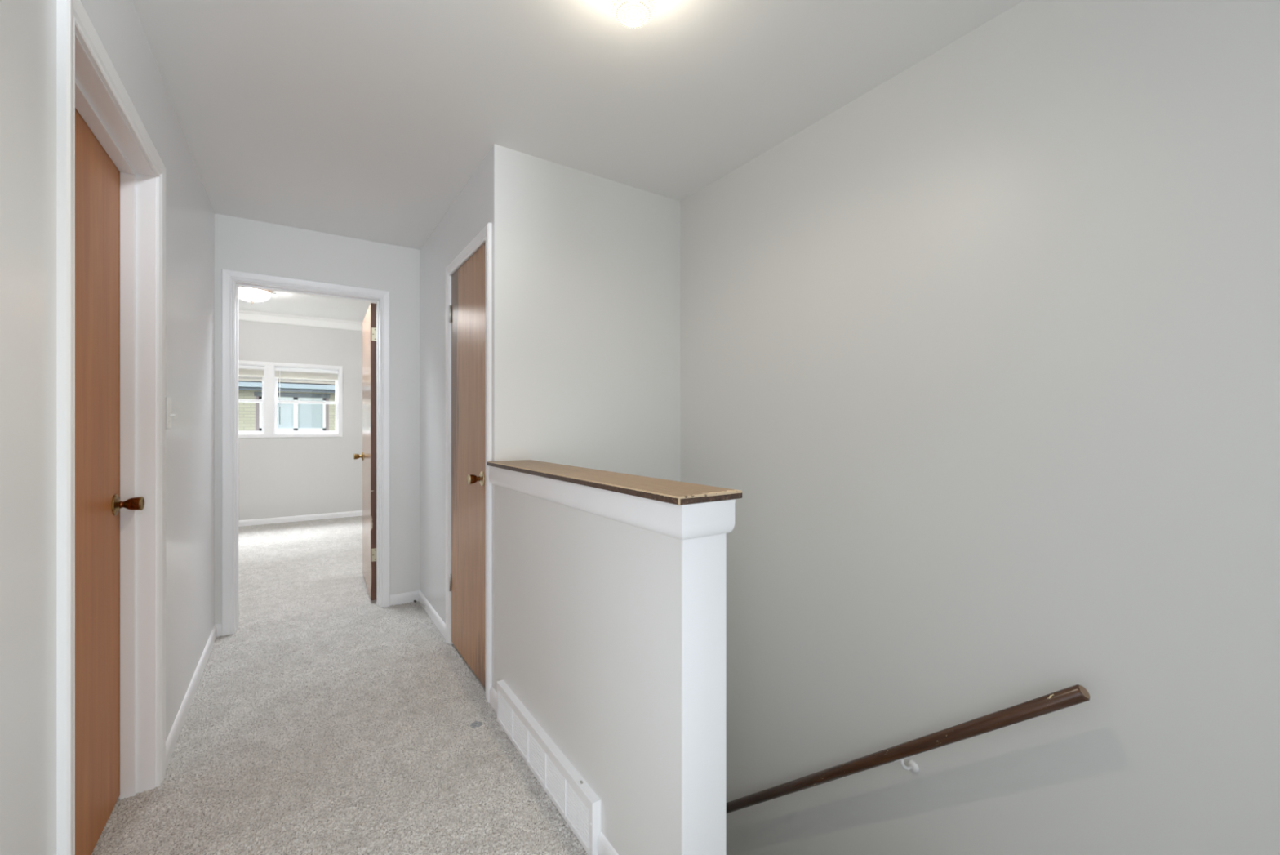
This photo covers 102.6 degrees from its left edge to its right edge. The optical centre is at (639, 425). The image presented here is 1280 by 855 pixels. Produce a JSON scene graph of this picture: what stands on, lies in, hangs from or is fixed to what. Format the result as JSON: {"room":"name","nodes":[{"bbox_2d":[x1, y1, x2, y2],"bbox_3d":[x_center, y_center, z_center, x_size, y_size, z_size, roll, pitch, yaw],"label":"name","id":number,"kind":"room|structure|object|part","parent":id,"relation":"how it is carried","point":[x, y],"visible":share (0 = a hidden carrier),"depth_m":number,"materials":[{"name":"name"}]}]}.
{"room":"upstairs hallway","nodes":[
{"label":"upstairs hallway","id":0,"kind":"room"},
{"bbox_2d":[0,0,214,854],"bbox_3d":[-0.995,0.045,0.670,0.120,2.540,5.420,0,0,-34],"label":"wall","id":1,"kind":"structure","parent":0,"point":[28,28],"depth_m":0.96,"materials":[{"name":"grey paint"}]},
{"bbox_2d":[75,107,144,854],"bbox_3d":[-1.464,0.185,1.354,0.100,2.032,0.784,0,0,-34],"label":"door","id":2,"kind":"structure","parent":1,"relation":"in","point":[98,504],"depth_m":1.46,"materials":[{"name":"orange wood"}]},
{"bbox_3d":[-1.632,0.250,1.641,0.046,0.042,0.042,0,0,-34],"label":"knob","id":3,"kind":"part","parent":2,"relation":"part of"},
{"bbox_3d":[-1.611,0.250,1.656,0.006,0.044,0.044,0,0,-34],"label":"knob","id":4,"kind":"part","parent":2,"relation":"part of","materials":[{"name":"gold metal"}]},
{"bbox_2d":[56,0,165,854],"bbox_3d":[-1.399,0.159,1.397,0.018,2.112,0.912,0,0,-34],"label":"trim","id":5,"kind":"structure","parent":1,"relation":"attached to","point":[72,17],"depth_m":1.03,"materials":[{"name":"paint"}]},
{"bbox_2d":[75,33,155,799],"bbox_3d":[-1.456,0.184,1.359,0.121,2.062,0.812,0,0,-34],"label":"trim","id":6,"kind":"structure","parent":1,"relation":"attached to","point":[94,103],"depth_m":1.68,"materials":[{"name":"white paint"}]},
{"bbox_2d":[165,396,175,428],"bbox_3d":[-1.729,-0.047,1.893,0.021,0.115,0.070,0,0,-34],"label":"light switch","id":7,"kind":"object","parent":1,"relation":"attached to","point":[168,400],"visible":1,"depth_m":1.87,"materials":[{"name":"white plastic"}]},
{"bbox_2d":[165,396,171,428],"bbox_3d":[-1.736,-0.047,1.889,0.005,0.115,0.070,0,0,-34],"label":"switch plate","id":8,"kind":"object","parent":7,"relation":"attached to","point":[168,400],"depth_m":1.87,"materials":[{"name":"white plastic"}]},
{"bbox_2d":[165,624,216,769],"bbox_3d":[-2.052,1.179,2.365,0.011,0.072,1.426,0,0,-34],"label":"baseboard","id":9,"kind":"structure","parent":1,"relation":"attached to","point":[173,735],"depth_m":2.19,"materials":[{"name":"white paint"}]},
{"bbox_2d":[238,320,362,519],"bbox_3d":[-4.415,-0.092,6.593,4.000,2.615,0.160,0,0,-34],"label":"wall","id":10,"kind":"structure","parent":0,"point":[293,476],"depth_m":6.58,"materials":[{"name":"paint"}]},
{"bbox_2d":[238,360,342,437],"bbox_3d":[-4.633,-0.324,6.415,1.570,0.936,0.134,0,0,-34],"label":"window","id":11,"kind":"structure","parent":10,"relation":"in","point":[269,367],"depth_m":6.39,"materials":[{"name":"white plastic"}]},
{"bbox_2d":[238,364,264,433],"bbox_3d":[-4.973,-0.324,6.215,0.687,0.836,0.077,0,0,-34],"label":"window","id":12,"kind":"structure","parent":11,"relation":"attached to","point":[262,401],"depth_m":6.37,"materials":[{"name":"white plastic"}]},
{"bbox_3d":[-4.986,-0.515,6.235,0.687,0.453,0.030,0,0,-34],"label":"sash","id":13,"kind":"part","parent":12,"relation":"part of","materials":[{"name":"white plastic"}]},
{"bbox_3d":[-4.964,-0.116,6.202,0.687,0.419,0.030,0,0,-34],"label":"sash","id":14,"kind":"part","parent":12,"relation":"part of","materials":[{"name":"white plastic"}]},
{"bbox_2d":[238,365,264,377],"bbox_3d":[-4.939,-0.665,6.165,0.681,0.121,0.028,0,0,-34],"label":"window blind","id":15,"kind":"object","parent":11,"relation":"attached to","point":[248,371],"visible":0.39,"depth_m":6.28,"materials":[{"name":"white plastic"}]},
{"bbox_3d":[-4.939,-0.610,6.165,0.675,0.012,0.025,0,0,-34],"label":"rail","id":16,"kind":"part","parent":15,"relation":"part of","materials":[{"name":"white plastic"}]},
{"bbox_3d":[-4.310,-0.116,6.640,0.687,0.419,0.030,0,0,-34],"label":"sash","id":17,"kind":"part","parent":11,"relation":"part of","materials":[{"name":"white plastic"}]},
{"bbox_3d":[-4.332,-0.515,6.673,0.687,0.453,0.030,0,0,-34],"label":"sash","id":18,"kind":"part","parent":11,"relation":"part of","materials":[{"name":"white plastic"}]},
{"bbox_2d":[275,368,337,424],"bbox_3d":[-4.282,-0.369,6.598,0.681,0.698,0.040,0,0,-34],"label":"window blind","id":19,"kind":"object","parent":11,"relation":"attached to","point":[285,373],"visible":1,"depth_m":6.58,"materials":[{"name":"white plastic"}]},
{"bbox_3d":[-4.285,-0.603,6.603,0.675,0.012,0.025,0,0,-34],"label":"rail","id":20,"kind":"part","parent":19,"relation":"part of","materials":[{"name":"white plastic"}]},
{"bbox_2d":[238,309,362,331],"bbox_3d":[-3.280,-1.341,4.899,4.000,0.118,3.919,0,0,-34],"label":"crown molding","id":21,"kind":"structure","parent":10,"relation":"attached to","point":[246,315],"depth_m":6.52,"materials":[{"name":"paint"}]},
{"bbox_2d":[238,510,362,526],"bbox_3d":[-4.368,1.179,6.522,4.000,0.072,0.011,0,0,-34],"label":"baseboard","id":22,"kind":"structure","parent":10,"relation":"attached to","point":[359,513],"depth_m":6.53,"materials":[{"name":"white paint"}]},
{"bbox_2d":[238,289,376,321],"bbox_3d":[-3.319,-1.450,4.956,4.200,0.100,4.100,0,0,-34],"label":"ceiling","id":23,"kind":"structure","parent":0,"point":[281,302],"depth_m":6.02,"materials":[{"name":"paint"}]},
{"bbox_2d":[238,286,275,304],"bbox_3d":[-3.968,-1.321,5.238,0.347,0.157,0.347,0,0,7],"label":"ceiling light","id":24,"kind":"object","parent":23,"relation":"attached to","point":[252,295],"visible":0.84,"depth_m":5.16,"materials":[{"name":"white glass"}]},
{"bbox_2d":[214,213,419,623],"bbox_3d":[-2.039,0.045,3.301,1.314,2.540,0.115,0,0,-34],"label":"wall","id":25,"kind":"structure","parent":0,"point":[241,244],"depth_m":3.42,"materials":[{"name":"grey paint"}]},
{"bbox_2d":[214,622,221,636],"bbox_3d":[-2.436,1.179,2.959,0.033,0.072,0.011,0,0,-34],"label":"baseboard","id":26,"kind":"structure","parent":25,"relation":"attached to","point":[218,625],"depth_m":2.96,"materials":[{"name":"white paint"}]},
{"bbox_2d":[221,268,390,635],"bbox_3d":[-2.090,0.178,3.267,0.786,2.074,0.117,0,0,-34],"label":"door frame","id":27,"kind":"structure","parent":25,"relation":"attached to","point":[237,283],"depth_m":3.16,"materials":[{"name":"white paint"}]},
{"bbox_2d":[353,302,376,599],"bbox_3d":[-2.027,0.177,3.833,0.161,2.036,0.766,0,0,-32],"label":"door","id":28,"kind":"structure","parent":25,"relation":"in","point":[368,455],"depth_m":3.54,"materials":[{"name":"brown wood"}]},
{"bbox_3d":[-2.244,0.243,4.074,0.051,0.044,0.044,0,0,-32],"label":"knob","id":29,"kind":"part","parent":28,"relation":"part of","materials":[{"name":"gold metal"}]},
{"bbox_2d":[390,590,419,605],"bbox_3d":[-1.609,1.179,3.513,0.190,0.072,0.011,0,0,-34],"label":"baseboard","id":30,"kind":"structure","parent":25,"relation":"attached to","point":[407,597],"depth_m":3.51,"materials":[{"name":"white paint"}]},
{"bbox_2d":[91,515,588,854],"bbox_3d":[-1.740,1.215,2.599,4.000,0.017,9.455,0,0,-34],"label":"floor","id":31,"kind":"structure","parent":0,"point":[356,730],"depth_m":1.97,"materials":[{"name":"grey carpet"}]},
{"bbox_2d":[419,144,681,854],"bbox_3d":[-0.671,1.370,2.390,0.140,5.190,2.921,0,0,-34],"label":"wall","id":32,"kind":"structure","parent":0,"point":[588,606],"depth_m":1.57,"materials":[{"name":"grey paint"}]},
{"bbox_2d":[413,600,426,608],"bbox_3d":[-1.435,1.163,3.349,0.087,0.052,0.018,0,0,1],"label":"door stop","id":33,"kind":"object","parent":32,"relation":"attached to","point":[415,601],"visible":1,"depth_m":3.34,"materials":[{"name":"white plastic"}]},
{"bbox_2d":[418,590,445,639],"bbox_3d":[-1.312,1.179,3.232,0.011,0.072,0.809,0,0,-34],"label":"baseboard","id":34,"kind":"structure","parent":32,"relation":"attached to","point":[441,625],"depth_m":3.18,"materials":[{"name":"white paint"}]},
{"bbox_2d":[448,242,485,688],"bbox_3d":[-0.887,0.181,2.579,0.100,2.028,0.667,0,0,-34],"label":"door","id":35,"kind":"structure","parent":32,"relation":"in","point":[467,311],"depth_m":2.55,"materials":[{"name":"brown wood"}]},
{"bbox_3d":[-0.779,0.243,2.333,0.006,0.044,0.044,0,0,-34],"label":"knob","id":36,"kind":"part","parent":35,"relation":"part of","materials":[{"name":"gold metal"}]},
{"bbox_3d":[-0.757,0.243,2.348,0.046,0.042,0.042,0,0,-34],"label":"knob","id":37,"kind":"part","parent":35,"relation":"part of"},
{"bbox_2d":[445,222,491,702],"bbox_3d":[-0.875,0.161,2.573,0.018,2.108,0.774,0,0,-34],"label":"trim","id":38,"kind":"structure","parent":32,"relation":"attached to","point":[484,236],"depth_m":2.30,"materials":[{"name":"white paint"}]},
{"bbox_2d":[488,685,496,711],"bbox_3d":[-0.617,1.179,2.193,0.011,0.072,0.147,0,0,-34],"label":"baseboard","id":39,"kind":"structure","parent":32,"relation":"attached to","point":[492,692],"depth_m":2.21,"materials":[{"name":"white paint"}]},
{"bbox_2d":[496,679,600,854],"bbox_3d":[-0.352,1.133,1.782,0.029,0.163,0.824,0,0,-34],"label":"air vent","id":40,"kind":"object","parent":32,"relation":"in","point":[580,806],"visible":1,"depth_m":1.67,"materials":[{"name":"metal"}]},
{"bbox_3d":[-0.532,1.141,2.036,0.004,0.119,0.160,0,0,-34],"label":"grille panel","id":41,"kind":"part","parent":40,"relation":"part of","materials":[{"name":"metal"}]},
{"bbox_3d":[-0.442,1.141,1.902,0.004,0.119,0.151,0,0,-34],"label":"grille panel","id":42,"kind":"part","parent":40,"relation":"part of","materials":[{"name":"metal"}]},
{"bbox_3d":[-0.355,1.141,1.772,0.004,0.119,0.150,0,0,-34],"label":"grille panel","id":43,"kind":"part","parent":40,"relation":"part of","materials":[{"name":"metal"}]},
{"bbox_3d":[-0.270,1.141,1.644,0.004,0.119,0.146,0,0,-34],"label":"grille panel","id":44,"kind":"part","parent":40,"relation":"part of","materials":[{"name":"metal"}]},
{"bbox_3d":[-0.184,1.141,1.516,0.004,0.119,0.151,0,0,-34],"label":"grille panel","id":45,"kind":"part","parent":40,"relation":"part of","materials":[{"name":"metal"}]},
{"bbox_2d":[488,465,735,539],"bbox_3d":[-0.219,0.213,1.725,0.160,0.080,1.356,0,0,-34],"label":"trim","id":46,"kind":"structure","parent":32,"relation":"attached to","point":[689,521],"depth_m":1.28,"materials":[{"name":"white paint"}]},
{"bbox_2d":[486,459,742,505],"bbox_3d":[-0.212,0.163,1.729,0.194,0.018,1.357,0,0,-34],"label":"board","id":47,"kind":"object","parent":32,"relation":"on","point":[677,492],"visible":1,"depth_m":1.38,"materials":[{"name":"brown paint"}]},
{"bbox_2d":[681,533,726,854],"bbox_3d":[0.148,1.000,1.178,0.130,1.630,0.006,0,0,-34],"label":"wall trim","id":48,"kind":"structure","parent":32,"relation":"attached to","point":[704,558],"depth_m":1.17,"materials":[{"name":"white paint"}]},
{"bbox_2d":[132,0,1024,249],"bbox_3d":[-0.090,-1.285,1.345,2.376,0.120,5.535,0,0,-34],"label":"ceiling","id":49,"kind":"structure","parent":0,"point":[367,120],"depth_m":1.84,"materials":[{"name":"paint"}]},
{"bbox_2d":[611,0,655,28],"bbox_3d":[-0.018,-1.159,1.366,0.140,0.133,0.140,0,0,-34],"label":"ceiling light","id":50,"kind":"object","parent":49,"relation":"attached to","point":[630,14],"visible":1,"depth_m":1.36,"materials":[{"name":"white glass"}]},
{"bbox_2d":[494,144,679,481],"bbox_3d":[-0.226,1.370,2.547,1.024,5.190,0.075,0,0,-34],"label":"wall","id":51,"kind":"structure","parent":0,"point":[587,265],"depth_m":2.48,"materials":[{"name":"grey paint"}]},
{"bbox_2d":[680,0,1279,854],"bbox_3d":[1.108,1.370,1.584,0.120,5.190,4.600,0,0,-34],"label":"wall","id":52,"kind":"structure","parent":0,"point":[981,355],"depth_m":1.50,"materials":[{"name":"grey paint"}]},
{"bbox_2d":[726,684,1089,813],"bbox_3d":[0.690,1.388,2.020,0.089,1.442,1.697,0,0,-34],"label":"handrail","id":53,"kind":"object","parent":52,"relation":"attached to","point":[1076,694],"visible":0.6,"depth_m":1.62,"materials":[{"name":"brown wood"}]},
{"label":"outside","id":54,"kind":"structure","parent":0,"visible":0},
{"bbox_3d":[-8.351,4.265,12.470,28.000,0.100,13.985,0,0,-34],"label":"ground","id":55,"kind":"structure","parent":54,"visible":0},
{"bbox_2d":[238,368,335,431],"bbox_3d":[-7.701,0.895,11.499,18.600,6.640,3.920,0,0,-34],"label":"house","id":56,"kind":"structure","parent":55,"relation":"on","point":[293,416],"depth_m":10.21,"materials":[{"name":"yellow brick"}]},
{"bbox_2d":[277,399,322,427],"bbox_3d":[-7.004,-0.240,10.359,1.014,0.630,0.009,0,0,-34],"label":"window","id":57,"kind":"structure","parent":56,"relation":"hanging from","point":[309,415],"depth_m":10.44,"materials":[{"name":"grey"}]}
]}

